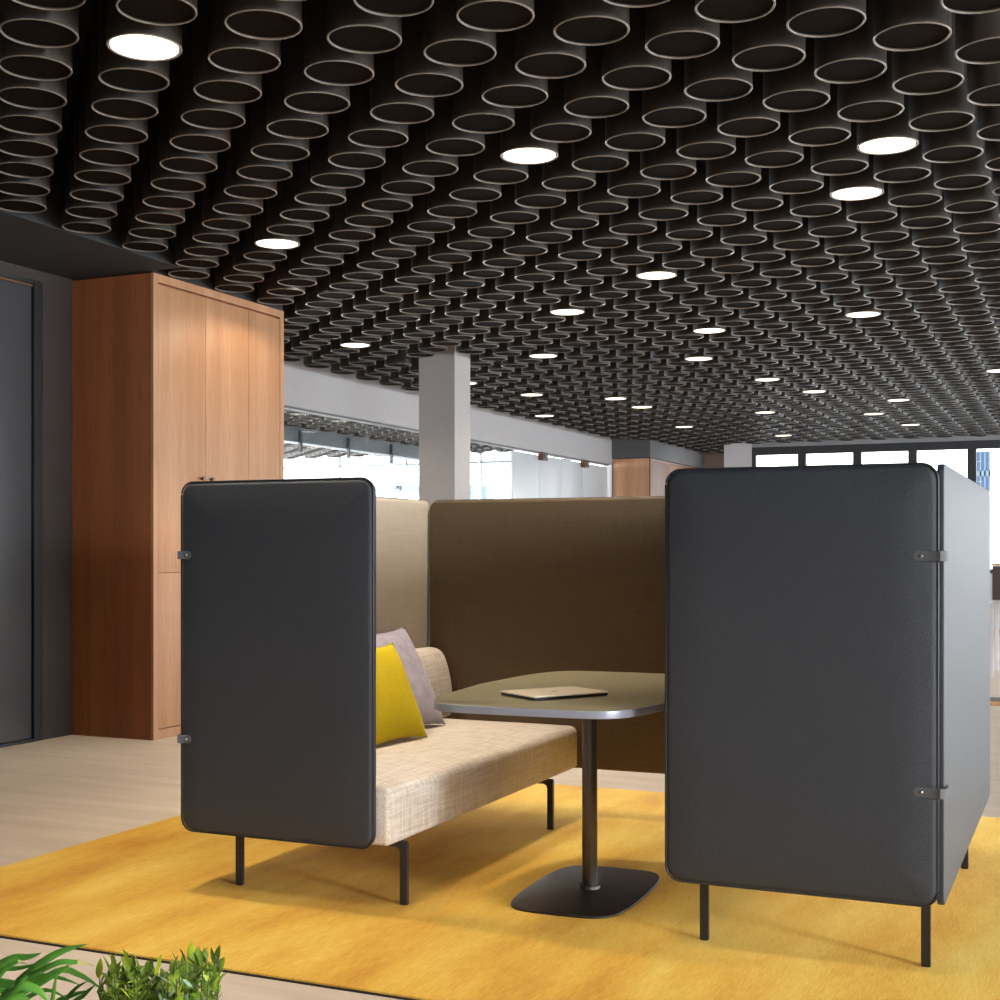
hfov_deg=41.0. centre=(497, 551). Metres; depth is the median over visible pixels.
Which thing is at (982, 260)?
tube
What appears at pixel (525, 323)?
tube
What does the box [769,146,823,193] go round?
tube
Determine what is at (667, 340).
tube
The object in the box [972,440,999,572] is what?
window
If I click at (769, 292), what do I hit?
tube
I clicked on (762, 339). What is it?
tube
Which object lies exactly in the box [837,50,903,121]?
tube
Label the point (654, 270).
recessed light
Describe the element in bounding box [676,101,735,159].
tube
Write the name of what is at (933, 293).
tube
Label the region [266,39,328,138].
tube
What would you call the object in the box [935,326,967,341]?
tube
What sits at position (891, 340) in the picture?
tube
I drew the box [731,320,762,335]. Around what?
tube
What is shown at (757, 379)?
diffuser
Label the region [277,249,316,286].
tube
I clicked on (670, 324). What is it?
tube
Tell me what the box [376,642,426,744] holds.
cushion
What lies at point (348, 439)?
trim
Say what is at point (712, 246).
tube
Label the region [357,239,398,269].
tube
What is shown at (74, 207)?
tube
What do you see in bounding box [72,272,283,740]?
storage cabinet
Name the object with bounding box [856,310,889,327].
tube
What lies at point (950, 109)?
tube
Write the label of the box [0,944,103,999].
plant
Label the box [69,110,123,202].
tube
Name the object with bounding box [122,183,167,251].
tube
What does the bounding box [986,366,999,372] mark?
recessed light
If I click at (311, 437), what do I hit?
beam
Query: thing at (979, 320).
tube
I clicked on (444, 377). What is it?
wall column
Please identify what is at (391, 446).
trim
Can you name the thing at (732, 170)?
tube
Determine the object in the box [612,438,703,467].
wall
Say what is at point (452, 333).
tube
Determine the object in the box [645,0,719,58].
tube
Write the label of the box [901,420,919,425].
recessed light
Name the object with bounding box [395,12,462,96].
tube
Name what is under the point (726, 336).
tube
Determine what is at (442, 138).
tube
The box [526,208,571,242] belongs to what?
tube
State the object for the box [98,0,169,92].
tube
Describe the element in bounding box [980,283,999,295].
tube
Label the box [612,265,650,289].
tube
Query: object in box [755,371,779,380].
recessed light
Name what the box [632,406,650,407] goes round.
diffuser
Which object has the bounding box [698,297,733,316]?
tube
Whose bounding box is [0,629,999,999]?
floor
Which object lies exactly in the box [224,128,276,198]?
tube
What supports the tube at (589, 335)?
hanging from the ceiling at (78, 49)
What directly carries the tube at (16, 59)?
hanging from the ceiling at (78, 49)
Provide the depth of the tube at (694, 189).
6.94 m
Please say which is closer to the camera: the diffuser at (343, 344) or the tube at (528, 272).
the tube at (528, 272)
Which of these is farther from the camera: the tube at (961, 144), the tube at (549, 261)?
the tube at (549, 261)
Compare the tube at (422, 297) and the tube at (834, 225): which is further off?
the tube at (422, 297)
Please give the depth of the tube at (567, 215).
7.49 m
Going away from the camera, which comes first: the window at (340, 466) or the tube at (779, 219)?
the tube at (779, 219)
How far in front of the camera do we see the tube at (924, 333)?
11.50 m
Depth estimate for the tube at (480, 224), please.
7.70 m
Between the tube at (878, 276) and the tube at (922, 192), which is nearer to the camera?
the tube at (922, 192)
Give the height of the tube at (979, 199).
0.421 m
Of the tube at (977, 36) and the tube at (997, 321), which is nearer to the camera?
the tube at (977, 36)
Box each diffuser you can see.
[110,34,178,59]
[256,239,297,248]
[342,343,368,346]
[503,148,555,163]
[522,394,541,395]
[531,354,555,357]
[537,415,551,416]
[551,309,582,314]
[606,398,625,399]
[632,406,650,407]
[638,272,674,278]
[686,357,711,360]
[695,328,723,332]
[756,378,778,380]
[804,391,824,392]
[832,187,880,199]
[847,312,878,316]
[860,137,915,153]
[865,413,882,414]
[888,399,907,400]
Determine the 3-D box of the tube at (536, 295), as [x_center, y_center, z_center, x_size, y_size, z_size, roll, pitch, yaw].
[0.330,-2.070,9.903,0.274,0.421,0.274,0,0,24]
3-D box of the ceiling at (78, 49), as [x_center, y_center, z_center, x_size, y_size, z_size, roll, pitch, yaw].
[-0.224,-2.380,11.585,24.200,0.140,31.000,0,0,24]
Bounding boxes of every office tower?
[375,486,398,497]
[395,485,418,499]
[470,485,494,498]
[977,451,991,490]
[990,491,999,568]
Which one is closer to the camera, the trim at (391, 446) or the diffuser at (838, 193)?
the diffuser at (838, 193)
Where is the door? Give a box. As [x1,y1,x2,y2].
[0,271,42,747]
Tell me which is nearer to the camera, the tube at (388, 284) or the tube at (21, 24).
the tube at (21, 24)
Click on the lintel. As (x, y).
(10, 268)
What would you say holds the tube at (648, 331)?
hanging from the ceiling at (78, 49)
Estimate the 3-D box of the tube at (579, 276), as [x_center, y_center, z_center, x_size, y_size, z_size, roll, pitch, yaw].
[0.595,-2.070,9.216,0.274,0.421,0.274,0,0,24]
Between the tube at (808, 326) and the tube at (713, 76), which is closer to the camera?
the tube at (713, 76)
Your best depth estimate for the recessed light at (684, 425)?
19.85 m
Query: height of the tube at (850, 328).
0.421 m
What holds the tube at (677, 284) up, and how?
hanging from the ceiling at (78, 49)
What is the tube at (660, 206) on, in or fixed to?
hanging from the ceiling at (78, 49)
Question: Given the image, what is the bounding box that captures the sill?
[990,573,999,628]
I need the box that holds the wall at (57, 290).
[42,272,74,739]
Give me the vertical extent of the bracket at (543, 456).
0.120 m
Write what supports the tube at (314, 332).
hanging from the ceiling at (78, 49)
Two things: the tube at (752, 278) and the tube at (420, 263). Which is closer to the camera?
the tube at (420, 263)
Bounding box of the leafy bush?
[96,941,229,999]
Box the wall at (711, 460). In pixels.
[704,452,723,467]
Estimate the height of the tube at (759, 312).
0.421 m
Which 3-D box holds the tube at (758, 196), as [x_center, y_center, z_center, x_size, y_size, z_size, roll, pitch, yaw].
[1.390,-2.070,7.155,0.274,0.421,0.274,0,0,24]
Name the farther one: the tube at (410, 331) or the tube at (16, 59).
the tube at (410, 331)
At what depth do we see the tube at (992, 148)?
6.37 m
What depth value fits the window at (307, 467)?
26.86 m
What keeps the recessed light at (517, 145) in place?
in the ceiling at (78, 49)
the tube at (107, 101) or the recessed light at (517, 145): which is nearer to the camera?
the tube at (107, 101)
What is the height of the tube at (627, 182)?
0.421 m
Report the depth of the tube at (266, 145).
6.14 m
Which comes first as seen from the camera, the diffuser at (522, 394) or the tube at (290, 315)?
the tube at (290, 315)
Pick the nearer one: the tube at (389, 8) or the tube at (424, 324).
the tube at (389, 8)
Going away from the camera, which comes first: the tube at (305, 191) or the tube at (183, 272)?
the tube at (305, 191)
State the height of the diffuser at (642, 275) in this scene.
0.011 m
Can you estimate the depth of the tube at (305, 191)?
6.97 m
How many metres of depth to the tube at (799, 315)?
10.62 m
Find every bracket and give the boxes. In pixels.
[538,452,547,460]
[581,460,588,467]
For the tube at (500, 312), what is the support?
hanging from the ceiling at (78, 49)
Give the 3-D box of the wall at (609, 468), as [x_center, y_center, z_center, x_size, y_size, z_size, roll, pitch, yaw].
[2.564,-0.530,24.350,0.150,3.560,3.400,0,0,24]
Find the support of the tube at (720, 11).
hanging from the ceiling at (78, 49)
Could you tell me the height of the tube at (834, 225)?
0.421 m
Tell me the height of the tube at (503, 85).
0.421 m
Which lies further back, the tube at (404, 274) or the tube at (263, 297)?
the tube at (263, 297)
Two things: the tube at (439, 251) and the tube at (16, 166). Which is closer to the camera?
the tube at (16, 166)
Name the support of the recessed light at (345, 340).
in the ceiling at (78, 49)
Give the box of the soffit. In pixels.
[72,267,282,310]
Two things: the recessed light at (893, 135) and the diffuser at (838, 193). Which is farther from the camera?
the diffuser at (838, 193)
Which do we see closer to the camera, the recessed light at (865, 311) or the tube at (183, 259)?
the tube at (183, 259)
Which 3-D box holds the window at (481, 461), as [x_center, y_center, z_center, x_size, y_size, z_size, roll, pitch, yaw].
[0.358,-0.580,25.110,1.500,3.060,0.100,0,0,24]
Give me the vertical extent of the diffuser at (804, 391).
0.011 m
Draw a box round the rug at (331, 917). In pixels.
[0,783,999,999]
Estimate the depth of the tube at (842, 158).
6.39 m
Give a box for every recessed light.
[106,0,182,61]
[254,199,299,248]
[340,332,369,347]
[500,107,557,164]
[520,388,542,395]
[529,345,557,357]
[535,411,553,416]
[550,295,584,314]
[604,392,626,399]
[631,401,652,407]
[636,253,676,279]
[675,423,692,427]
[685,348,712,360]
[693,317,725,333]
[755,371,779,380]
[755,407,774,413]
[775,432,791,435]
[802,384,825,392]
[830,154,883,200]
[845,298,880,317]
[857,94,918,154]
[863,409,883,414]
[887,394,909,401]
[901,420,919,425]
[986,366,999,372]
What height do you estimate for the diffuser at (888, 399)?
0.011 m
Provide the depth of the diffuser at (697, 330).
11.24 m
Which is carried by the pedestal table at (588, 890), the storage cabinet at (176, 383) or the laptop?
the laptop
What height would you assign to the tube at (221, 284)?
0.421 m
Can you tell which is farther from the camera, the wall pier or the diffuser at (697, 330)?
the wall pier
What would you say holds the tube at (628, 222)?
hanging from the ceiling at (78, 49)
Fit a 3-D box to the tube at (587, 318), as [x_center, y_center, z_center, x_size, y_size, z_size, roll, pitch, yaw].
[0.752,-2.070,10.855,0.274,0.421,0.274,0,0,24]
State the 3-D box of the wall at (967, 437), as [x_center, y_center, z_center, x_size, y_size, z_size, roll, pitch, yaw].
[10.209,-2.060,20.770,12.570,0.500,0.250,0,0,24]
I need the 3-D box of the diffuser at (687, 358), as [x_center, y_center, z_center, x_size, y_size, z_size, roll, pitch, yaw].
[1.940,-1.867,12.891,0.247,0.011,0.247,0,0,24]
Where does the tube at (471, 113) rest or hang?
hanging from the ceiling at (78, 49)
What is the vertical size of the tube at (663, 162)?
0.421 m
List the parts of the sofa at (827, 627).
leg, leg, panel, leg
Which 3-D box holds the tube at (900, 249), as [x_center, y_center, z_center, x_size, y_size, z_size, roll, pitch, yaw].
[2.499,-2.070,8.372,0.274,0.421,0.274,0,0,24]
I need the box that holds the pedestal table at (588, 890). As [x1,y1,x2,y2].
[434,671,664,918]
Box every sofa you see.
[177,477,664,904]
[665,462,989,967]
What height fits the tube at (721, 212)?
0.421 m
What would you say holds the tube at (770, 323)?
hanging from the ceiling at (78, 49)
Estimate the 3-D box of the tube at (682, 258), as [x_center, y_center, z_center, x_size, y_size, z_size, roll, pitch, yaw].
[1.203,-2.070,8.662,0.274,0.421,0.274,0,0,24]
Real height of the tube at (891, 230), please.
0.421 m
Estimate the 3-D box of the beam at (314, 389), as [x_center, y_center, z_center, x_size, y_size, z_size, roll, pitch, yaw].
[-0.688,-1.897,17.014,0.150,0.825,12.650,0,0,24]
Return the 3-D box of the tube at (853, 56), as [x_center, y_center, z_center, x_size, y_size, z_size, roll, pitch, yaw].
[1.365,-2.070,5.173,0.274,0.421,0.274,0,0,24]
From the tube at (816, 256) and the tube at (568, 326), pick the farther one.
the tube at (568, 326)
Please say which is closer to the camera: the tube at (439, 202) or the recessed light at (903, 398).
the tube at (439, 202)
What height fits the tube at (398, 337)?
0.421 m
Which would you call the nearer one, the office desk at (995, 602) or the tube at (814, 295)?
the tube at (814, 295)
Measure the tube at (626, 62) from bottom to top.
0.421 m
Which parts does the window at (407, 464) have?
rail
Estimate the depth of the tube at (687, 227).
7.76 m
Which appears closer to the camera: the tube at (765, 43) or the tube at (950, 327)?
the tube at (765, 43)
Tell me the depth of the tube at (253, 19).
4.68 m
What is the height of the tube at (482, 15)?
0.421 m
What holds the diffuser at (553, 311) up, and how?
attached to the recessed light at (563, 307)
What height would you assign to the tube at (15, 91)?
0.421 m
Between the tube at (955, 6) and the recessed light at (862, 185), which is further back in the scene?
the recessed light at (862, 185)
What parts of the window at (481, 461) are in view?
rail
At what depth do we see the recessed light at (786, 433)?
21.31 m
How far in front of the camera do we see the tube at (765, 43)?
4.96 m
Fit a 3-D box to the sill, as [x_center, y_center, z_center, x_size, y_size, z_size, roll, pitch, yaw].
[10.209,0.800,20.770,12.570,0.900,0.250,0,0,24]
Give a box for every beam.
[284,356,611,464]
[284,425,418,460]
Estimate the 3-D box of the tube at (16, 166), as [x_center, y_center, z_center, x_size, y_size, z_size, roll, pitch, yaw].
[-2.310,-2.070,6.518,0.274,0.421,0.274,0,0,24]
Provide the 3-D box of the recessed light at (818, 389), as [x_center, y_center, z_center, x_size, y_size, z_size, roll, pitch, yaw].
[3.681,-2.070,15.535,0.274,0.421,0.274,0,0,24]
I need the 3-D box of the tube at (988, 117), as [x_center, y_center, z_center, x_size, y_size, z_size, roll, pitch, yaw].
[2.263,-2.070,5.914,0.274,0.421,0.274,0,0,24]
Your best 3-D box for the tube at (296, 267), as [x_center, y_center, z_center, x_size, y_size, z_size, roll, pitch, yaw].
[-1.255,-2.070,8.897,0.274,0.421,0.274,0,0,24]
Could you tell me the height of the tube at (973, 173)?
0.421 m
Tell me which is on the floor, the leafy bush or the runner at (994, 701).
the runner at (994, 701)
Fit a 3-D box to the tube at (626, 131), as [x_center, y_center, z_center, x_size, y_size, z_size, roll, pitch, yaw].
[0.624,-2.070,6.071,0.274,0.421,0.274,0,0,24]
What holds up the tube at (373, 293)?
hanging from the ceiling at (78, 49)
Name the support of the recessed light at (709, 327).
in the ceiling at (78, 49)
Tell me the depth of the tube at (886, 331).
11.38 m
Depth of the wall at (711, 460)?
25.52 m
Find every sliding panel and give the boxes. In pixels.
[511,451,538,498]
[539,457,560,497]
[561,459,582,497]
[583,464,606,496]
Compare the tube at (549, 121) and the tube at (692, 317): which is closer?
the tube at (549, 121)
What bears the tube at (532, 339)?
hanging from the ceiling at (78, 49)
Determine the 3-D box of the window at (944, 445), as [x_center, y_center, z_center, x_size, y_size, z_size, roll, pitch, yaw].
[7.308,-0.730,21.974,0.930,2.160,0.100,0,0,24]
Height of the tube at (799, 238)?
0.421 m
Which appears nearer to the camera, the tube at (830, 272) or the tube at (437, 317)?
the tube at (830, 272)
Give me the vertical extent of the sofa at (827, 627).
1.495 m
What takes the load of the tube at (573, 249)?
hanging from the ceiling at (78, 49)
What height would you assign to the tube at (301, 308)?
0.421 m
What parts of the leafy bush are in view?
stem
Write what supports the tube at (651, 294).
hanging from the ceiling at (78, 49)
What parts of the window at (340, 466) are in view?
rail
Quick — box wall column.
[419,346,469,509]
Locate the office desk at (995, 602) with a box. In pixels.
[990,564,999,676]
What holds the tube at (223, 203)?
hanging from the ceiling at (78, 49)
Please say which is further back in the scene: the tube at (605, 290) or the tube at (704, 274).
the tube at (605, 290)
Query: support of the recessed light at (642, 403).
in the ceiling at (78, 49)
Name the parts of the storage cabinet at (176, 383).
door, door, frame, door, door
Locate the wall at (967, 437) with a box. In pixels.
[752,434,999,447]
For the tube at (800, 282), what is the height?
0.421 m
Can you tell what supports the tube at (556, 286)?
hanging from the ceiling at (78, 49)
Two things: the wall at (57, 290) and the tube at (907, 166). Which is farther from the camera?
the wall at (57, 290)
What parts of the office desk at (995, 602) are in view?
leg, leg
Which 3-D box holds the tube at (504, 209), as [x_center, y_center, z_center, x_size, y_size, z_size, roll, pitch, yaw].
[0.095,-2.070,7.445,0.274,0.421,0.274,0,0,24]
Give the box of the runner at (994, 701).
[990,697,999,705]
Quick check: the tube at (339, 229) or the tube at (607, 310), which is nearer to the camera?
the tube at (339, 229)
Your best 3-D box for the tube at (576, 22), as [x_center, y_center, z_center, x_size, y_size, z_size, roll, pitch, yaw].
[0.335,-2.070,4.776,0.274,0.421,0.274,0,0,24]
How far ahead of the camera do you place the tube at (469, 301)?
10.03 m
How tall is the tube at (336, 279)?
0.421 m
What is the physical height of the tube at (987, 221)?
0.421 m
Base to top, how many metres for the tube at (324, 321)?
0.421 m
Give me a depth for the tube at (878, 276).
9.12 m
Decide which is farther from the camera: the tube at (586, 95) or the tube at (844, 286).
the tube at (844, 286)
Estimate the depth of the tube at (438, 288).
9.55 m
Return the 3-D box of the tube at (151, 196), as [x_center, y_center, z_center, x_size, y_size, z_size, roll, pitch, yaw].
[-1.755,-2.070,7.126,0.274,0.421,0.274,0,0,24]
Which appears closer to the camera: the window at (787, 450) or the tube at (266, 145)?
the tube at (266, 145)
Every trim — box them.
[284,406,608,465]
[299,430,302,451]
[347,438,349,457]
[390,444,392,463]
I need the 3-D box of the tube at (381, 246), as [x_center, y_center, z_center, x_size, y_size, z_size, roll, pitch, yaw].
[-0.646,-2.070,8.343,0.274,0.421,0.274,0,0,24]
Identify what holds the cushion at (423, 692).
on the sofa at (288, 586)
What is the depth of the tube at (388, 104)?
5.58 m
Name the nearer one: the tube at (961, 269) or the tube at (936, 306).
the tube at (961, 269)
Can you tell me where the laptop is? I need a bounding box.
[501,686,607,699]
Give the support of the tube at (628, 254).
hanging from the ceiling at (78, 49)
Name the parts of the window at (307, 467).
rail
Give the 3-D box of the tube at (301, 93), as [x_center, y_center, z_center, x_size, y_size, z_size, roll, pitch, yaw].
[-0.749,-2.070,5.541,0.274,0.421,0.274,0,0,24]
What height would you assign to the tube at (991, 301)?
0.421 m
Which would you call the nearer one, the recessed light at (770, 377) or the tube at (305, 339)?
the tube at (305, 339)
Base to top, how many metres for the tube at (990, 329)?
0.421 m
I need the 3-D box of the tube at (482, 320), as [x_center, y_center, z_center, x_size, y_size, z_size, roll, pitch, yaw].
[-0.067,-2.070,10.933,0.274,0.421,0.274,0,0,24]
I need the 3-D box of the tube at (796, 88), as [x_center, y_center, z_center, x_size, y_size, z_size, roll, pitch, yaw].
[1.233,-2.070,5.517,0.274,0.421,0.274,0,0,24]
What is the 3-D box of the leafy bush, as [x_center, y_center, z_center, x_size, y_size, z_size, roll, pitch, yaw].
[-0.601,0.866,2.381,0.247,0.383,0.238,0,0,-8]
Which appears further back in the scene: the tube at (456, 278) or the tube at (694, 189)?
the tube at (456, 278)
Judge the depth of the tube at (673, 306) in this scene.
10.22 m
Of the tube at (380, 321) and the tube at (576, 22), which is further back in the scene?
the tube at (380, 321)
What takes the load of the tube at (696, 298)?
hanging from the ceiling at (78, 49)
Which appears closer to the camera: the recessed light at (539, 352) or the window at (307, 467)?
the recessed light at (539, 352)
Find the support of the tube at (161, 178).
hanging from the ceiling at (78, 49)
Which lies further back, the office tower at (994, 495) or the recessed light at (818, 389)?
the office tower at (994, 495)
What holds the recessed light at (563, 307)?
in the ceiling at (78, 49)
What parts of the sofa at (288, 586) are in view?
leg, panel, leg, panel, backrest, leg, panel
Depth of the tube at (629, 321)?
10.91 m
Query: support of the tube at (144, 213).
hanging from the ceiling at (78, 49)
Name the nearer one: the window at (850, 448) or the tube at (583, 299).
the tube at (583, 299)
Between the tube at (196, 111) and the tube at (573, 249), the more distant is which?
the tube at (573, 249)
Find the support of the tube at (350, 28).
hanging from the ceiling at (78, 49)
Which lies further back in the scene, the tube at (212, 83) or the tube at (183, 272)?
the tube at (183, 272)
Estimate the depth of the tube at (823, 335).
11.59 m
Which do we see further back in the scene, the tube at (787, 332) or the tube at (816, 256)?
the tube at (787, 332)
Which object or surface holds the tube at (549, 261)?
hanging from the ceiling at (78, 49)
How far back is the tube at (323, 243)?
8.14 m
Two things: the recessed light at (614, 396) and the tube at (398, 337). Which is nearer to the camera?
the tube at (398, 337)
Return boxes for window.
[284,458,337,477]
[338,457,404,497]
[405,453,478,498]
[479,453,552,498]
[752,446,801,466]
[802,444,856,464]
[857,442,911,463]
[912,441,971,479]
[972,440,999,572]
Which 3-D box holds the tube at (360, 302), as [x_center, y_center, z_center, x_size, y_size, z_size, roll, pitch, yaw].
[-0.965,-2.070,10.193,0.274,0.421,0.274,0,0,24]
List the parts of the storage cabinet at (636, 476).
door, frame, door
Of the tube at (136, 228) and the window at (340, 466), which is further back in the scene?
the window at (340, 466)
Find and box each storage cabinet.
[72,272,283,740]
[613,458,694,496]
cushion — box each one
[372,718,576,845]
[376,626,444,724]
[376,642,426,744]
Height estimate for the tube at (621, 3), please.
0.421 m
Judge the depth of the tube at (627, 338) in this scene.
11.72 m
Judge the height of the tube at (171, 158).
0.421 m
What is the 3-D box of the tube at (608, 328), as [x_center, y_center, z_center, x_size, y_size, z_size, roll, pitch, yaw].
[0.963,-2.070,11.331,0.274,0.421,0.274,0,0,24]
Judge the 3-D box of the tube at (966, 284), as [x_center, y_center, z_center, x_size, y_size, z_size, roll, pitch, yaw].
[3.264,-2.070,9.456,0.274,0.421,0.274,0,0,24]
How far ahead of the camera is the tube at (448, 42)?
4.91 m
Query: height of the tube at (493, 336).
0.421 m
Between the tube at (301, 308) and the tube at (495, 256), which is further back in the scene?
the tube at (301, 308)
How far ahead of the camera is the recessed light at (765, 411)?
17.77 m
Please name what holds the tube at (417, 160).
hanging from the ceiling at (78, 49)
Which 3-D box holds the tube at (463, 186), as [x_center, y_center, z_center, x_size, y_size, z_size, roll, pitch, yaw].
[-0.116,-2.070,6.969,0.274,0.421,0.274,0,0,24]
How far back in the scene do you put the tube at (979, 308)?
10.34 m
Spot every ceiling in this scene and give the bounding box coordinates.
[0,151,180,278]
[57,0,158,152]
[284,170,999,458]
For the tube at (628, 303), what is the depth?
10.09 m
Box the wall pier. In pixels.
[724,442,751,466]
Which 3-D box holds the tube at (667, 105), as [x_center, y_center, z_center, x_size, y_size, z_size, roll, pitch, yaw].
[0.757,-2.070,5.728,0.274,0.421,0.274,0,0,24]
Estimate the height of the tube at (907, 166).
0.421 m
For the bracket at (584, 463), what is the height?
0.120 m
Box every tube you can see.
[0,0,78,47]
[0,33,72,80]
[0,69,66,109]
[0,100,61,134]
[0,127,57,157]
[0,151,53,177]
[0,173,49,196]
[0,192,46,212]
[12,0,85,10]
[62,150,110,233]
[65,131,116,218]
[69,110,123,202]
[74,86,130,185]
[79,60,138,165]
[85,32,147,143]
[91,0,157,119]
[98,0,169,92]
[115,0,196,25]
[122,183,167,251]
[128,164,175,238]
[135,142,184,224]
[142,118,194,209]
[150,95,205,192]
[159,86,216,173]
[168,266,209,278]
[169,55,230,152]
[175,222,218,267]
[181,20,244,129]
[183,207,228,256]
[192,190,238,243]
[193,0,261,103]
[202,172,250,230]
[207,0,280,73]
[212,151,262,215]
[215,256,253,292]
[223,243,263,282]
[224,0,301,39]
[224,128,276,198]
[233,230,274,272]
[236,102,292,180]
[243,215,286,260]
[250,73,309,160]
[257,272,293,304]
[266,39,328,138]
[266,181,313,235]
[267,261,304,295]
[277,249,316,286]
[280,161,328,221]
[283,305,308,329]
[284,1,349,113]
[284,330,298,336]
[284,337,289,342]
[285,296,318,322]
[289,236,329,276]
[294,139,345,205]
[295,287,329,315]
[300,328,329,345]
[301,232,343,265]
[304,0,373,85]
[306,284,341,307]
[309,322,340,338]
[310,133,364,187]
[314,218,358,253]
[317,274,354,299]
[319,314,351,332]
[326,0,401,53]
[328,108,385,168]
[329,202,374,240]
[329,263,367,289]
[330,306,362,325]
[341,298,375,318]
[343,252,382,280]
[345,185,392,226]
[348,81,407,147]
[351,325,381,341]
[353,0,433,16]
[353,289,388,310]
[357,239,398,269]
[362,166,412,211]
[362,318,393,335]
[366,279,402,302]
[370,49,433,123]
[372,225,415,258]
[374,310,406,328]
[380,269,417,293]
[381,145,433,194]
[386,302,419,321]
[389,210,434,245]
[391,328,421,343]
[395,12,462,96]
[395,257,434,284]
[400,293,434,313]
[402,121,457,176]
[403,321,434,337]
[407,194,454,232]
[411,245,451,273]
[414,284,449,305]
[416,313,448,331]
[423,0,496,66]
[426,95,484,155]
[427,175,476,217]
[429,232,470,262]
[429,273,466,297]
[430,305,463,324]
[431,331,460,345]
[444,324,474,339]
[445,297,478,316]
[446,262,484,287]
[447,217,491,250]
[449,155,501,201]
[452,64,514,133]
[456,0,533,31]
[458,317,489,333]
[460,288,495,308]
[464,250,503,277]
[468,201,514,237]
[473,132,527,183]
[473,309,505,326]
[477,278,513,300]
[481,30,547,107]
[483,237,524,267]
[484,327,513,342]
[489,300,522,319]
[490,183,538,223]
[495,267,533,291]
[499,320,530,336]
[504,223,547,255]
[506,291,540,311]
[515,0,585,78]
[515,164,565,207]
[515,255,554,281]
[515,312,546,329]
[522,330,552,344]
[524,282,560,303]
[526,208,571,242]
[530,78,591,142]
[532,304,565,322]
[536,243,576,271]
[538,323,569,338]
[542,142,595,190]
[543,272,580,295]
[551,191,598,229]
[553,0,629,45]
[555,315,587,332]
[558,229,601,260]
[564,45,628,117]
[564,260,603,285]
[569,286,605,306]
[572,118,628,171]
[574,307,606,325]
[577,326,607,340]
[578,172,627,214]
[583,214,627,247]
[587,248,627,275]
[590,276,627,298]
[593,299,626,317]
[595,318,626,334]
[602,7,671,90]
[603,0,668,7]
[605,90,664,150]
[607,151,660,197]
[609,198,656,234]
[611,235,653,264]
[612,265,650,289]
[613,290,648,310]
[614,311,647,327]
[615,328,645,343]
[634,321,665,337]
[635,280,672,301]
[635,302,668,320]
[637,220,681,252]
[639,180,687,220]
[640,128,695,179]
[642,59,705,127]
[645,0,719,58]
[652,331,682,345]
[654,314,686,330]
[656,293,691,313]
[659,269,697,292]
[662,240,704,268]
[666,205,712,239]
[671,160,722,204]
[672,324,703,339]
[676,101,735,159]
[676,306,709,323]
[680,284,716,305]
[684,23,752,101]
[684,258,724,283]
[690,226,734,257]
[695,0,775,22]
[697,187,745,225]
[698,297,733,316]
[704,273,742,296]
[706,137,760,186]
[709,327,740,341]
[712,245,753,273]
[715,309,748,326]
[717,71,779,136]
[721,211,766,244]
[723,288,758,308]
[731,168,782,210]
[731,262,770,287]
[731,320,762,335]
[732,0,805,71]
[739,300,773,319]
[741,232,784,261]
[745,112,803,167]
[745,329,776,344]
[749,277,786,299]
[754,194,801,231]
[754,312,787,328]
[760,250,801,277]
[763,37,829,111]
[765,291,800,311]
[768,322,799,338]
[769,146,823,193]
[773,217,818,249]
[777,267,815,290]
[779,304,813,321]
[786,0,865,37]
[788,83,850,145]
[790,175,840,216]
[791,237,833,266]
[792,281,828,303]
[792,315,825,331]
[804,325,835,340]
[805,295,840,314]
[807,255,847,281]
[808,200,856,236]
[811,122,868,175]
[814,0,886,83]
[818,307,851,324]
[821,271,859,294]
[825,223,869,254]
[829,318,861,334]
[834,285,870,306]
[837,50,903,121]
[839,242,881,270]
[840,328,871,342]
[846,182,896,222]
[852,259,892,284]
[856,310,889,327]
[861,207,908,241]
[864,275,902,297]
[865,321,898,336]
[873,0,951,50]
[874,131,930,182]
[874,228,918,259]
[874,289,911,309]
[874,330,905,345]
[884,301,919,320]
[885,247,928,274]
[888,162,941,206]
[892,12,963,94]
[893,313,926,330]
[896,264,936,288]
[901,189,950,228]
[901,323,933,339]
[905,279,943,301]
[908,63,974,131]
[912,213,959,246]
[914,292,950,312]
[922,105,983,162]
[922,233,966,263]
[922,305,956,323]
[929,316,962,332]
[931,252,973,278]
[934,140,990,189]
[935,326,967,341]
[939,268,978,292]
[940,0,999,13]
[944,170,997,212]
[946,283,984,304]
[952,296,989,315]
[953,205,999,233]
[955,10,999,63]
[959,308,993,325]
[961,230,999,251]
[964,319,997,335]
[966,63,999,105]
[968,250,999,268]
[969,333,999,343]
[975,267,999,282]
[976,105,999,140]
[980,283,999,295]
[985,140,999,170]
[985,296,999,307]
[990,308,999,318]
[995,319,999,328]
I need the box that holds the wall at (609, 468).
[603,459,612,496]
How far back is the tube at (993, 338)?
11.78 m
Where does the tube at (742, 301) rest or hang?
hanging from the ceiling at (78, 49)
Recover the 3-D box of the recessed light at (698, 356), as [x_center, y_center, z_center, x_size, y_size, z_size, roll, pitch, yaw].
[1.940,-2.070,12.891,0.274,0.421,0.274,0,0,24]
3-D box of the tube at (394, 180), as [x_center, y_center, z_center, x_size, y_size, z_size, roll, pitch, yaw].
[-0.460,-2.070,6.837,0.274,0.421,0.274,0,0,24]
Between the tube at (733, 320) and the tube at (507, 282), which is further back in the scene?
the tube at (733, 320)
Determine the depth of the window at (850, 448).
22.67 m
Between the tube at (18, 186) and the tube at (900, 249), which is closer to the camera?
the tube at (18, 186)
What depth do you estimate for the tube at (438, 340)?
11.87 m
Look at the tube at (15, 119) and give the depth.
5.80 m
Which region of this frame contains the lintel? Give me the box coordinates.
[0,260,41,281]
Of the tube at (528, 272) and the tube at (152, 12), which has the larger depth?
the tube at (528, 272)
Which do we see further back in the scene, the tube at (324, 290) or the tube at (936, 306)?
the tube at (936, 306)
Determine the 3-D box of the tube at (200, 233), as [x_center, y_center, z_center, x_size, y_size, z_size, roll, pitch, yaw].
[-1.677,-2.070,7.946,0.274,0.421,0.274,0,0,24]

